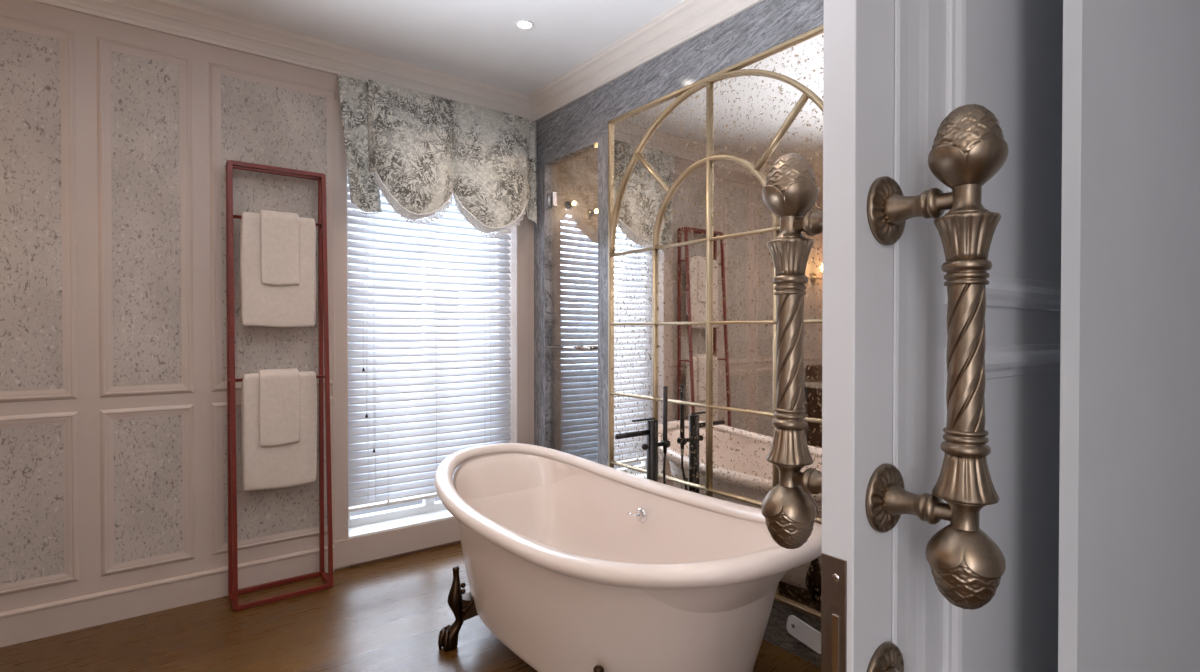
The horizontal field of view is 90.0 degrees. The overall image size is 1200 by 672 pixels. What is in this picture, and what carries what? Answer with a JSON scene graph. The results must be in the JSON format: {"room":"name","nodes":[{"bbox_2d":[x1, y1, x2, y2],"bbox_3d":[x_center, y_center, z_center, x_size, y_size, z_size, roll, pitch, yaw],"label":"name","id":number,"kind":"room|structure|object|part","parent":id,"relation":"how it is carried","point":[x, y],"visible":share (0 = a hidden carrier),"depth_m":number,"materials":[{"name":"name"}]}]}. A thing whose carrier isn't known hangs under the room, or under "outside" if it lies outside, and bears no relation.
{"room":"bathroom","nodes":[
{"label":"bathroom","id":0,"kind":"room"},
{"bbox_2d":[0,0,533,611],"bbox_3d":[-2.050,-0.129,2.869,4.005,2.780,0.229,0,1,-37],"label":"wall","id":1,"kind":"structure","parent":0,"point":[117,139],"depth_m":2.70,"materials":[{"name":"beige paint"}]},
{"bbox_3d":[-2.481,-0.515,2.405,0.502,1.502,0.002,0,1,-37],"label":"wallpaper panel","id":2,"kind":"part","parent":1,"relation":"part of","materials":[{"name":"beige paper"}]},
{"bbox_3d":[-2.481,0.694,2.417,0.502,0.660,0.002,0,1,-37],"label":"wallpaper panel","id":3,"kind":"part","parent":1,"relation":"part of","materials":[{"name":"beige paper"}]},
{"bbox_3d":[-2.478,-0.515,2.402,0.576,1.576,0.009,0,1,-37],"label":"panel molding","id":4,"kind":"part","parent":1,"relation":"part of","materials":[{"name":"beige paint"}]},
{"bbox_3d":[-2.478,0.694,2.414,0.576,0.734,0.009,0,1,-37],"label":"panel molding","id":5,"kind":"part","parent":1,"relation":"part of","materials":[{"name":"beige paint"}]},
{"bbox_3d":[-2.055,-0.518,2.723,0.343,1.576,0.009,0,1,-37],"label":"panel molding","id":6,"kind":"part","parent":1,"relation":"part of","materials":[{"name":"beige paint"}]},
{"bbox_3d":[-2.057,-0.518,2.726,0.269,1.502,0.002,0,1,-37],"label":"wallpaper panel","id":7,"kind":"part","parent":1,"relation":"part of","materials":[{"name":"beige paper"}]},
{"bbox_3d":[-2.055,0.691,2.735,0.343,0.734,0.009,0,1,-37],"label":"panel molding","id":8,"kind":"part","parent":1,"relation":"part of","materials":[{"name":"beige paint"}]},
{"bbox_3d":[-2.057,0.691,2.738,0.269,0.660,0.002,0,1,-37],"label":"wallpaper panel","id":9,"kind":"part","parent":1,"relation":"part of","materials":[{"name":"beige paper"}]},
{"bbox_2d":[0,545,333,647],"bbox_3d":[-2.500,1.197,2.396,2.700,0.138,0.020,0,1,-37],"label":"baseboard","id":10,"kind":"structure","parent":1,"relation":"attached to","point":[25,624],"depth_m":2.71,"materials":[{"name":"beige paint"}]},
{"bbox_3d":[-1.637,-0.521,3.041,0.570,1.576,0.009,0,1,-37],"label":"panel molding","id":11,"kind":"part","parent":1,"relation":"part of","materials":[{"name":"beige paint"}]},
{"bbox_3d":[-1.637,0.688,3.053,0.570,0.734,0.009,0,1,-37],"label":"panel molding","id":12,"kind":"part","parent":1,"relation":"part of","materials":[{"name":"beige paint"}]},
{"bbox_3d":[-1.639,-0.521,3.044,0.496,1.502,0.002,0,1,-37],"label":"wallpaper panel","id":13,"kind":"part","parent":1,"relation":"part of","materials":[{"name":"beige paper"}]},
{"bbox_3d":[-1.639,0.688,3.056,0.496,0.660,0.002,0,1,-37],"label":"wallpaper panel","id":14,"kind":"part","parent":1,"relation":"part of","materials":[{"name":"beige paper"}]},
{"bbox_2d":[29,0,532,121],"bbox_3d":[-1.978,-1.455,2.716,3.950,0.125,0.098,0,1,-37],"label":"crown molding","id":15,"kind":"structure","parent":1,"relation":"attached to","point":[178,18],"depth_m":3.02,"materials":[{"name":"paint"}]},
{"bbox_2d":[333,518,460,568],"bbox_3d":[-0.928,1.167,3.591,1.250,0.146,0.016,0,1,-37],"label":"baseboard","id":16,"kind":"structure","parent":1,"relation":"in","point":[361,549],"depth_m":3.40,"materials":[{"name":"beige paint"}]},
{"bbox_2d":[349,540,460,567],"bbox_3d":[-0.892,1.248,3.611,1.170,0.013,0.030,0,1,-37],"label":"trim","id":17,"kind":"structure","parent":1,"relation":"attached to","point":[459,541],"depth_m":3.42,"materials":[{"name":"brown wood"}]},
{"bbox_2d":[331,99,527,542],"bbox_3d":[-1.011,-0.082,3.644,1.205,2.369,0.212,0,1,-37],"label":"window","id":18,"kind":"structure","parent":1,"relation":"in","point":[430,511],"depth_m":3.25,"materials":[{"name":"white paint"}]},
{"bbox_3d":[-1.399,-0.078,3.226,0.080,2.369,0.008,0,1,-37],"label":"casing","id":19,"kind":"part","parent":18,"relation":"part of","materials":[{"name":"beige paint"}]},
{"bbox_3d":[-1.004,1.095,3.642,1.040,0.016,0.182,0,1,-37],"label":"sill","id":20,"kind":"part","parent":18,"relation":"part of","materials":[{"name":"white paint"}]},
{"bbox_2d":[347,171,510,511],"bbox_3d":[-0.996,-0.142,3.620,1.030,2.228,0.073,0,1,-37],"label":"blind","id":21,"kind":"object","parent":18,"relation":"attached to","point":[387,470],"visible":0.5,"depth_m":3.57,"materials":[{"name":"white paint"}]},
{"bbox_3d":[-1.319,-0.513,3.338,0.002,1.380,0.004,0,1,-37],"label":"pull cord","id":22,"kind":"part","parent":21,"relation":"part of","materials":[{"name":"white fabric"}]},
{"bbox_3d":[-1.306,-0.384,3.349,0.002,1.640,0.005,0,1,8],"label":"pull cord","id":23,"kind":"part","parent":21,"relation":"part of","materials":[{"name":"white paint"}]},
{"bbox_3d":[-1.273,-0.284,3.375,0.002,1.840,0.007,0,1,26],"label":"pull cord","id":24,"kind":"part","parent":21,"relation":"part of","materials":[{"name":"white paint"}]},
{"bbox_3d":[-1.001,0.963,3.638,1.030,0.018,0.052,0,1,-37],"label":"rail","id":25,"kind":"part","parent":21,"relation":"part of","materials":[{"name":"white paint"}]},
{"bbox_3d":[-1.000,-0.121,3.592,0.762,2.170,0.002,0,1,-37],"label":"ladder cord","id":26,"kind":"part","parent":21,"relation":"part of","materials":[{"name":"white fabric"}]},
{"bbox_3d":[-0.505,-0.085,3.904,0.085,2.369,0.010,0,1,-37],"label":"casing","id":27,"kind":"part","parent":18,"relation":"part of","materials":[{"name":"beige paint"}]},
{"bbox_2d":[337,74,536,237],"bbox_3d":[-0.851,-0.982,3.469,1.221,0.797,0.167,0,1,-37],"label":"valance","id":28,"kind":"object","parent":1,"relation":"attached to","point":[421,150],"visible":1,"depth_m":3.38,"materials":[{"name":"fabric"}]},
{"bbox_2d":[0,543,820,671],"bbox_3d":[-0.142,1.318,1.192,5.400,0.080,5.450,0,1,-37],"label":"floor","id":29,"kind":"structure","parent":0,"point":[390,615],"depth_m":2.50,"materials":[{"name":"brown wood"}]},
{"bbox_2d":[226,160,332,610],"bbox_3d":[-1.567,0.214,2.943,0.429,2.086,0.209,0,1,-37],"label":"towel rack","id":30,"kind":"object","parent":29,"relation":"on","point":[233,591],"visible":0.97,"depth_m":2.95,"materials":[{"name":"red metal"}]},
{"bbox_3d":[-1.788,0.214,2.895,0.019,2.075,0.019,0,1,-37],"label":"post","id":31,"kind":"part","parent":30,"relation":"part of","materials":[{"name":"red metal"}]},
{"bbox_3d":[-1.709,0.215,2.792,0.019,2.076,0.139,0,1,-37],"label":"post","id":32,"kind":"part","parent":30,"relation":"part of","materials":[{"name":"red metal"}]},
{"bbox_2d":[240,212,315,326],"bbox_3d":[-1.589,-0.320,2.971,0.334,0.556,0.050,0,1,-37],"label":"towel","id":33,"kind":"object","parent":30,"relation":"hanging from","point":[264,305],"visible":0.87,"depth_m":2.94,"materials":[{"name":"white fabric"}]},
{"bbox_2d":[259,210,299,285],"bbox_3d":[-1.588,-0.431,2.971,0.175,0.368,0.079,0,1,-37],"label":"towel","id":34,"kind":"object","parent":33,"relation":"on","point":[279,231],"visible":0.96,"depth_m":2.94,"materials":[{"name":"white fabric"}]},
{"bbox_2d":[241,371,316,491],"bbox_3d":[-1.588,0.467,2.980,0.334,0.572,0.050,0,1,-37],"label":"towel","id":35,"kind":"object","parent":30,"relation":"hanging from","point":[291,464],"visible":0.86,"depth_m":2.95,"materials":[{"name":"white fabric"}]},
{"bbox_2d":[258,368,299,445],"bbox_3d":[-1.593,0.351,2.974,0.182,0.374,0.079,0,1,-37],"label":"towel","id":36,"kind":"object","parent":35,"relation":"on","point":[279,417],"visible":0.98,"depth_m":2.94,"materials":[{"name":"white fabric"}]},
{"bbox_3d":[-1.461,0.211,3.143,0.019,2.075,0.019,0,1,-37],"label":"post","id":37,"kind":"part","parent":30,"relation":"part of","materials":[{"name":"red metal"}]},
{"bbox_3d":[-1.383,0.212,3.039,0.019,2.076,0.139,0,1,-37],"label":"post","id":38,"kind":"part","parent":30,"relation":"part of","materials":[{"name":"red metal"}]},
{"bbox_2d":[434,443,821,671],"bbox_3d":[-0.017,0.913,2.353,0.926,0.707,1.862,0,1,-38],"label":"bathtub","id":39,"kind":"object","parent":29,"relation":"on","point":[573,563],"visible":1,"depth_m":2.09,"materials":[{"name":"ceramic"}]},
{"bbox_2d":[453,453,786,612],"bbox_3d":[-0.017,0.870,2.352,0.767,0.536,1.700,0,1,-38],"label":"basin","id":40,"kind":"object","parent":39,"relation":"in","point":[655,540],"depth_m":2.45,"materials":[{"name":"ceramic"}]},
{"bbox_2d":[615,386,670,483],"bbox_3d":[0.201,0.752,2.797,0.317,1.020,0.110,0,1,-37],"label":"faucet","id":41,"kind":"object","parent":29,"relation":"on","point":[652,445],"visible":0.53,"depth_m":2.81,"materials":[{"name":"black metal"}]},
{"bbox_3d":[0.161,0.452,2.763,0.215,0.024,0.024,0,1,-37],"label":"spout","id":42,"kind":"part","parent":41,"relation":"part of","materials":[{"name":"black metal"}]},
{"bbox_3d":[0.203,0.390,2.795,0.132,0.008,0.016,0,1,-37],"label":"lever","id":43,"kind":"part","parent":41,"relation":"part of","materials":[{"name":"black metal"}]},
{"bbox_3d":[0.209,0.517,2.800,0.030,0.026,0.030,0,1,-37],"label":"knob","id":44,"kind":"part","parent":41,"relation":"part of","materials":[{"name":"black metal"}]},
{"bbox_2d":[180,0,683,94],"bbox_3d":[-0.731,-1.560,1.940,5.400,0.100,3.500,0,1,-37],"label":"ceiling","id":45,"kind":"structure","parent":0,"point":[476,40],"depth_m":2.96,"materials":[{"name":"paint"}]},
{"bbox_2d":[515,20,533,29],"bbox_3d":[-0.367,-1.516,2.925,0.092,0.006,0.092,0,1,-37],"label":"recessed light","id":46,"kind":"object","parent":45,"relation":"in","point":[521,24],"visible":1,"depth_m":2.92,"materials":[{"name":"white paint"}]},
{"bbox_2d":[552,147,597,462],"bbox_3d":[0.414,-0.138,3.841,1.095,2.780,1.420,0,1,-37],"label":"mirror","id":47,"kind":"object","parent":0,"point":[574,232],"depth_m":4.16,"materials":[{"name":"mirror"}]},
{"bbox_2d":[566,200,575,208],"bbox_3d":[-0.189,-0.901,4.094,0.060,0.060,0.076,0,1,-37],"label":"lamp","id":48,"kind":"object","parent":47,"relation":"attached to","point":[569,204],"visible":1,"depth_m":4.10,"materials":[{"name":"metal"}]},
{"bbox_2d":[588,208,597,216],"bbox_3d":[-0.037,-0.872,4.209,0.060,0.060,0.076,0,1,-37],"label":"lamp","id":49,"kind":"object","parent":47,"relation":"attached to","point":[591,211],"visible":0.92,"depth_m":4.22,"materials":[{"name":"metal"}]},
{"bbox_2d":[534,0,823,667],"bbox_3d":[0.499,-0.128,2.776,0.057,2.780,3.020,0,1,-37],"label":"wall","id":50,"kind":"structure","parent":0,"point":[580,126],"depth_m":3.33,"materials":[{"name":"grey stone"}]},
{"bbox_2d":[547,149,595,349],"bbox_3d":[-0.173,0.074,3.640,0.085,2.339,0.559,0,1,-37],"label":"shower door","id":51,"kind":"structure","parent":50,"relation":"attached to","point":[552,197],"depth_m":3.74,"materials":[{"name":"glass"}]},
{"bbox_3d":[-0.192,0.069,3.612,0.020,0.020,0.455,0,1,-37],"label":"towel bar handle","id":52,"kind":"part","parent":51,"relation":"part of","materials":[{"name":"silver metal"}]},
{"bbox_2d":[529,0,762,121],"bbox_3d":[0.439,-1.455,2.717,0.098,0.125,3.020,0,1,-37],"label":"crown molding","id":53,"kind":"structure","parent":50,"relation":"attached to","point":[688,19],"depth_m":3.04,"materials":[{"name":"paint"}]},
{"bbox_2d":[608,24,823,619],"bbox_3d":[0.492,-0.050,2.721,0.027,2.243,1.462,0,1,-37],"label":"arched mirror","id":54,"kind":"object","parent":50,"relation":"attached to","point":[692,301],"visible":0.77,"depth_m":2.71,"materials":[{"name":"gold mirror"}]},
{"bbox_2d":[787,615,820,653],"bbox_3d":[0.795,1.155,2.323,0.012,0.101,0.174,0,1,-37],"label":"electrical outlet","id":55,"kind":"object","parent":50,"relation":"attached to","point":[796,627],"visible":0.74,"depth_m":2.33,"materials":[{"name":"white plastic"}]},
{"bbox_2d":[1058,0,1199,671],"bbox_3d":[-0.111,-0.103,0.352,4.050,2.780,0.243,0,1,-37],"label":"wall","id":56,"kind":"structure","parent":0,"point":[1129,479],"depth_m":0.87,"materials":[{"name":"paint"}]},
{"bbox_2d":[761,0,1062,671],"bbox_3d":[0.611,0.052,0.913,0.904,2.442,0.273,0,1,-37],"label":"door","id":57,"kind":"structure","parent":56,"relation":"in","point":[894,70],"depth_m":0.70,"materials":[{"name":"white paint"}]},
{"bbox_2d":[761,484,817,523],"bbox_3d":[0.240,0.208,0.761,0.069,0.038,0.069,0,1,-37],"label":"knob","id":58,"kind":"object","parent":57,"relation":"on","point":[784,503],"depth_m":0.74,"materials":[{"name":"brown metal"}]},
{"bbox_2d":[762,181,819,217],"bbox_3d":[0.240,-0.168,0.757,0.069,0.038,0.069,0,1,-37],"label":"knob","id":59,"kind":"object","parent":57,"relation":"on","point":[785,199],"depth_m":0.73,"materials":[{"name":"brown metal"}]},
{"bbox_3d":[0.255,0.020,0.740,0.075,0.498,0.118,0,1,-37],"label":"pull handle","id":60,"kind":"part","parent":57,"relation":"part of","materials":[{"name":"gold metal"}]},
{"bbox_2d":[867,642,903,671],"bbox_3d":[0.324,0.379,0.652,0.075,0.075,0.036,0,1,-37],"label":"escutcheon","id":61,"kind":"object","parent":57,"relation":"attached to","point":[887,657],"visible":1,"depth_m":0.66,"materials":[{"name":"brown metal"}]},
{"bbox_3d":[0.349,0.021,0.616,0.075,0.498,0.118,0,1,-37],"label":"pull handle","id":62,"kind":"part","parent":57,"relation":"part of","materials":[{"name":"gold metal"}]},
{"bbox_2d":[926,524,1005,578],"bbox_3d":[0.364,0.209,0.598,0.069,0.038,0.069,0,1,-37],"label":"knob","id":63,"kind":"object","parent":57,"relation":"on","point":[956,551],"depth_m":0.58,"materials":[{"name":"brown metal"}]},
{"bbox_2d":[928,137,1008,188],"bbox_3d":[0.364,-0.167,0.595,0.069,0.038,0.069,0,1,-37],"label":"knob","id":64,"kind":"object","parent":57,"relation":"on","point":[957,162],"depth_m":0.57,"materials":[{"name":"brown metal"}]},
{"bbox_3d":[0.676,0.577,0.935,0.600,1.128,0.013,0,1,-37],"label":"panel molding","id":65,"kind":"part","parent":57,"relation":"part of","materials":[{"name":"white paint"}]},
{"bbox_3d":[0.676,-0.550,0.924,0.600,1.018,0.013,0,1,-37],"label":"panel molding","id":66,"kind":"part","parent":57,"relation":"part of","materials":[{"name":"white paint"}]},
{"label":"outside","id":67,"kind":"structure","parent":0,"visible":0},
{"bbox_2d":[350,497,439,516],"bbox_3d":[-3.582,1.668,7.216,9.000,0.100,8.200,0,1,-37],"label":"ground","id":68,"kind":"structure","parent":67,"point":[395,506],"depth_m":5.71,"materials":[{"name":"grey paint"}]},
{"bbox_2d":[349,283,458,441],"bbox_3d":[-4.337,0.708,8.203,5.000,3.000,0.300,0,1,-37],"label":"wall","id":69,"kind":"structure","parent":68,"relation":"on","point":[415,283],"depth_m":8.99,"materials":[{"name":"grey paint"}]}
]}

